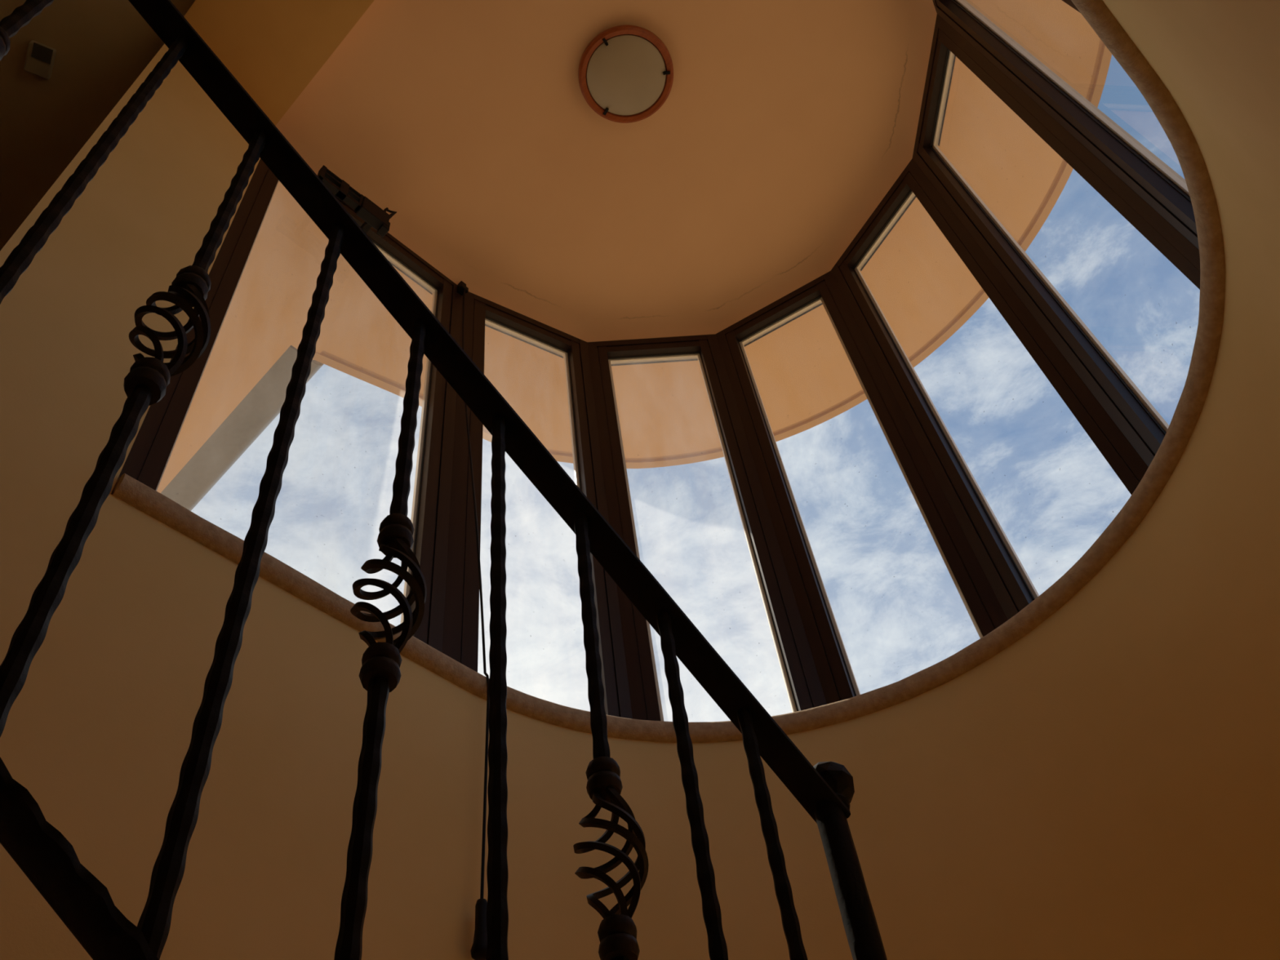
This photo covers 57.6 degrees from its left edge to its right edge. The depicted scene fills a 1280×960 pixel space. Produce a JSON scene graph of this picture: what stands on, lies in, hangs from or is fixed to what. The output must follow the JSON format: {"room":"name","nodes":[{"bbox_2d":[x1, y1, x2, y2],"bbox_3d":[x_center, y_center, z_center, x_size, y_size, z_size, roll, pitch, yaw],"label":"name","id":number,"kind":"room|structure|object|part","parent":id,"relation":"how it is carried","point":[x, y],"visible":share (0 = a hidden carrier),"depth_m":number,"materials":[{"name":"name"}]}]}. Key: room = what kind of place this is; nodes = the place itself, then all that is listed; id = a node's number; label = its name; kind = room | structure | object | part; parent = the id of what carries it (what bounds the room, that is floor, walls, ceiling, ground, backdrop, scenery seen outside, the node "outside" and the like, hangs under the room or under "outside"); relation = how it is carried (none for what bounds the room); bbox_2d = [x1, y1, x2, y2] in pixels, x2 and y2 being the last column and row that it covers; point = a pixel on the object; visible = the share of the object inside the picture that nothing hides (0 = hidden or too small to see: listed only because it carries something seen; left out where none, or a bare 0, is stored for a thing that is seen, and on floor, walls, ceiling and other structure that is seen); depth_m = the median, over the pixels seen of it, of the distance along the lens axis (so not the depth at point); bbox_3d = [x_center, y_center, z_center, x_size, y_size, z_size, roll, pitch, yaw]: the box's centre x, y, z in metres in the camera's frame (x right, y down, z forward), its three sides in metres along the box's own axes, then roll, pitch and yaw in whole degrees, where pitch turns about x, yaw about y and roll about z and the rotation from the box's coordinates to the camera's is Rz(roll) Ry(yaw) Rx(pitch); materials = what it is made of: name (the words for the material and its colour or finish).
{"room":"stairwell","nodes":[
{"label":"stairwell","id":0,"kind":"room"},
{"bbox_2d":[0,0,195,250],"bbox_3d":[-3.046,-2.238,3.258,3.484,0.150,4.810,36,-65,-28],"label":"ceiling","id":1,"kind":"structure","parent":0,"point":[102,47],"depth_m":3.96,"materials":[{"name":"paint"}]},
{"bbox_2d":[23,40,56,79],"bbox_3d":[-2.004,-1.405,3.884,0.080,0.036,0.110,19,-58,-20],"label":"thermostat","id":2,"kind":"object","parent":1,"relation":"attached to","point":[40,57],"visible":1,"depth_m":3.87,"materials":[{"name":"white plastic"}]},
{"bbox_2d":[0,44,456,959],"bbox_3d":[-2.084,-0.202,1.087,4.633,6.220,0.200,36,-65,-28],"label":"wall","id":3,"kind":"structure","parent":0,"point":[98,730],"depth_m":2.24,"materials":[{"name":"paint"}]},
{"bbox_2d":[116,158,462,652],"bbox_3d":[-0.916,-0.326,3.467,0.898,2.111,0.067,36,-65,-28],"label":"window","id":4,"kind":"structure","parent":3,"relation":"in","point":[146,462],"depth_m":3.37,"materials":[{"name":"brown wood"}]},
{"bbox_2d":[317,164,396,237],"bbox_3d":[-1.020,-0.972,4.113,0.307,0.188,0.103,36,-65,-28],"label":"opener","id":5,"kind":"object","parent":4,"relation":"attached to","point":[373,215],"visible":0.96,"depth_m":4.07,"materials":[{"name":"metal"}]},
{"bbox_3d":[-0.903,-0.959,4.195,0.051,0.093,0.016,36,-65,-28],"label":"lever","id":6,"kind":"part","parent":5,"relation":"part of","materials":[{"name":"metal"}]},
{"bbox_3d":[-0.601,-0.097,3.674,0.017,2.111,0.067,36,-65,-28],"label":"corner post","id":7,"kind":"part","parent":4,"relation":"part of","materials":[{"name":"brown wood"}]},
{"bbox_2d":[457,280,489,959],"bbox_3d":[-0.492,0.072,3.339,0.151,2.845,0.042,-12,-53,2],"label":"pull cord","id":8,"kind":"object","parent":4,"relation":"hanging from","point":[478,949],"visible":0.88,"depth_m":2.54,"materials":[{"name":"metal"}]},
{"bbox_2d":[442,291,632,719],"bbox_3d":[-0.349,0.001,3.769,0.574,2.099,0.065,21,-59,-21],"label":"window","id":9,"kind":"structure","parent":3,"relation":"in","point":[461,616],"depth_m":3.57,"materials":[{"name":"brown wood"}]},
{"bbox_3d":[-0.113,0.093,3.865,0.032,2.099,0.065,21,-59,-21],"label":"corner post","id":10,"kind":"part","parent":9,"relation":"part of","materials":[{"name":"brown wood"}]},
{"bbox_2d":[275,0,937,342],"bbox_3d":[-0.017,-1.437,4.170,2.333,0.200,2.307,36,-65,-28],"label":"ceiling","id":11,"kind":"structure","parent":0,"point":[782,126],"depth_m":4.27,"materials":[{"name":"paint"}]},
{"bbox_2d":[183,0,374,125],"bbox_3d":[-0.757,-1.994,3.661,0.418,0.234,2.240,36,-65,-28],"label":"wall","id":12,"kind":"structure","parent":11,"relation":"attached to","point":[273,49],"depth_m":3.85,"materials":[{"name":"paint"}]},
{"bbox_2d":[577,25,673,123],"bbox_3d":[-0.049,-1.424,4.089,0.337,0.059,0.337,36,-65,-28],"label":"ceiling lamp","id":13,"kind":"object","parent":11,"relation":"attached to","point":[625,73],"visible":1,"depth_m":4.06,"materials":[{"name":"white glass"}]},
{"bbox_3d":[-0.048,-1.416,4.078,0.283,0.031,0.283,36,-65,-28],"label":"lamp shade","id":14,"kind":"part","parent":13,"relation":"part of","materials":[{"name":"white glass"}]},
{"bbox_2d":[445,75,1279,959],"bbox_3d":[0.838,1.339,1.112,1.165,3.875,2.330,36,-65,-28],"label":"wall","id":15,"kind":"structure","parent":0,"point":[1104,784],"depth_m":2.48,"materials":[{"name":"paint"}]},
{"bbox_2d":[111,0,1225,742],"bbox_3d":[0.310,-0.070,2.463,1.973,0.059,2.189,36,-65,-28],"label":"window sill","id":16,"kind":"structure","parent":15,"relation":"on","point":[1189,406],"depth_m":2.58,"materials":[{"name":"stone"}]},
{"bbox_2d":[587,333,826,720],"bbox_3d":[0.164,0.070,3.882,0.551,2.099,0.065,-4,-53,-4],"label":"window","id":17,"kind":"structure","parent":15,"relation":"in","point":[802,683],"depth_m":3.80,"materials":[{"name":"brown wood"}]},
{"bbox_3d":[0.422,0.052,3.899,0.031,2.099,0.065,-4,-53,-4],"label":"corner post","id":18,"kind":"part","parent":17,"relation":"part of","materials":[{"name":"brown wood"}]},
{"bbox_2d":[715,271,1008,704],"bbox_3d":[0.659,-0.076,3.833,0.551,2.099,0.065,-28,-55,13],"label":"window","id":19,"kind":"structure","parent":15,"relation":"in","point":[837,677],"depth_m":3.69,"materials":[{"name":"brown wood"}]},
{"bbox_3d":[0.876,-0.190,3.775,0.068,2.099,0.032,36,-65,-28],"label":"corner post","id":20,"kind":"part","parent":19,"relation":"part of","materials":[{"name":"brown wood"}]},
{"bbox_2d":[831,158,1148,619],"bbox_3d":[1.021,-0.396,3.640,0.065,2.099,0.552,23,-60,-22],"label":"window","id":21,"kind":"structure","parent":15,"relation":"in","point":[1002,568],"depth_m":3.52,"materials":[{"name":"brown wood"}]},
{"bbox_3d":[1.154,-0.583,3.518,0.065,2.099,0.031,23,-59,-22],"label":"corner post","id":22,"kind":"part","parent":21,"relation":"part of","materials":[{"name":"brown wood"}]},
{"bbox_2d":[912,13,1199,466],"bbox_3d":[1.158,-0.806,3.353,0.065,2.099,0.550,-2,-54,-5],"label":"window","id":23,"kind":"structure","parent":15,"relation":"in","point":[1133,414],"depth_m":3.27,"materials":[{"name":"brown wood"}]},
{"bbox_3d":[1.165,-1.016,3.199,0.065,2.099,0.031,-2,-54,-5],"label":"corner post","id":24,"kind":"part","parent":23,"relation":"part of","materials":[{"name":"brown wood"}]},
{"bbox_2d":[1102,0,1279,159],"bbox_3d":[-0.608,-1.516,0.293,4.633,6.220,0.200,36,-65,-28],"label":"wall","id":25,"kind":"structure","parent":0,"point":[1224,55],"depth_m":1.60,"materials":[{"name":"paint"}]},
{"bbox_2d":[932,0,1199,249],"bbox_3d":[1.036,-1.202,3.046,0.067,2.099,0.544,-25,-55,12],"label":"window","id":26,"kind":"structure","parent":25,"relation":"in","point":[1154,181],"depth_m":3.00,"materials":[{"name":"brown wood"}]},
{"bbox_3d":[1.063,-1.206,3.046,0.013,2.099,0.523,-25,-55,12],"label":"frame","id":27,"kind":"part","parent":26,"relation":"part of","materials":[{"name":"brown wood"}]},
{"bbox_3d":[-0.663,1.281,-1.581,5.698,0.120,2.130,36,-65,-28],"label":"floor","id":28,"kind":"structure","parent":0,"visible":0},
{"bbox_3d":[0.042,1.044,0.121,3.136,2.810,1.926,36,-65,-28],"label":"floor","id":29,"kind":"structure","parent":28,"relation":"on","visible":0},
{"bbox_2d":[0,0,887,959],"bbox_3d":[-0.457,-0.127,0.902,1.962,2.578,0.064,36,-65,-28],"label":"stair railing","id":30,"kind":"object","parent":29,"relation":"on","point":[825,790],"visible":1,"depth_m":1.03,"materials":[{"name":"black metal"}]},
{"bbox_3d":[-0.440,0.055,0.630,1.920,1.296,0.035,36,-65,-28],"label":"rail","id":31,"kind":"part","parent":30,"relation":"part of","materials":[{"name":"black metal"}]},
{"bbox_3d":[-0.529,-0.505,1.393,1.928,1.331,0.041,36,-65,-28],"label":"handrail","id":32,"kind":"part","parent":30,"relation":"part of","materials":[{"name":"black metal"}]},
{"bbox_3d":[0.275,0.747,0.818,0.033,1.268,0.034,36,-65,-28],"label":"post","id":33,"kind":"part","parent":30,"relation":"part of","materials":[{"name":"black metal"}]},
{"label":"outside","id":34,"kind":"structure","parent":0,"visible":0},
{"bbox_2d":[156,0,1111,493],"bbox_3d":[-1.534,-0.107,5.244,3.354,0.344,8.095,36,-65,-28],"label":"roof overhang","id":35,"kind":"object","parent":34,"point":[925,291],"visible":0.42,"depth_m":4.77,"materials":[{"name":"paint"}]},
{"bbox_2d":[160,345,323,511],"bbox_3d":[-2.964,0.866,5.683,0.160,0.158,4.585,36,-65,-28],"label":"gutter","id":36,"kind":"object","parent":35,"relation":"attached to","point":[264,402],"visible":0.4,"depth_m":4.95,"materials":[{"name":"grey metal"}]}
]}

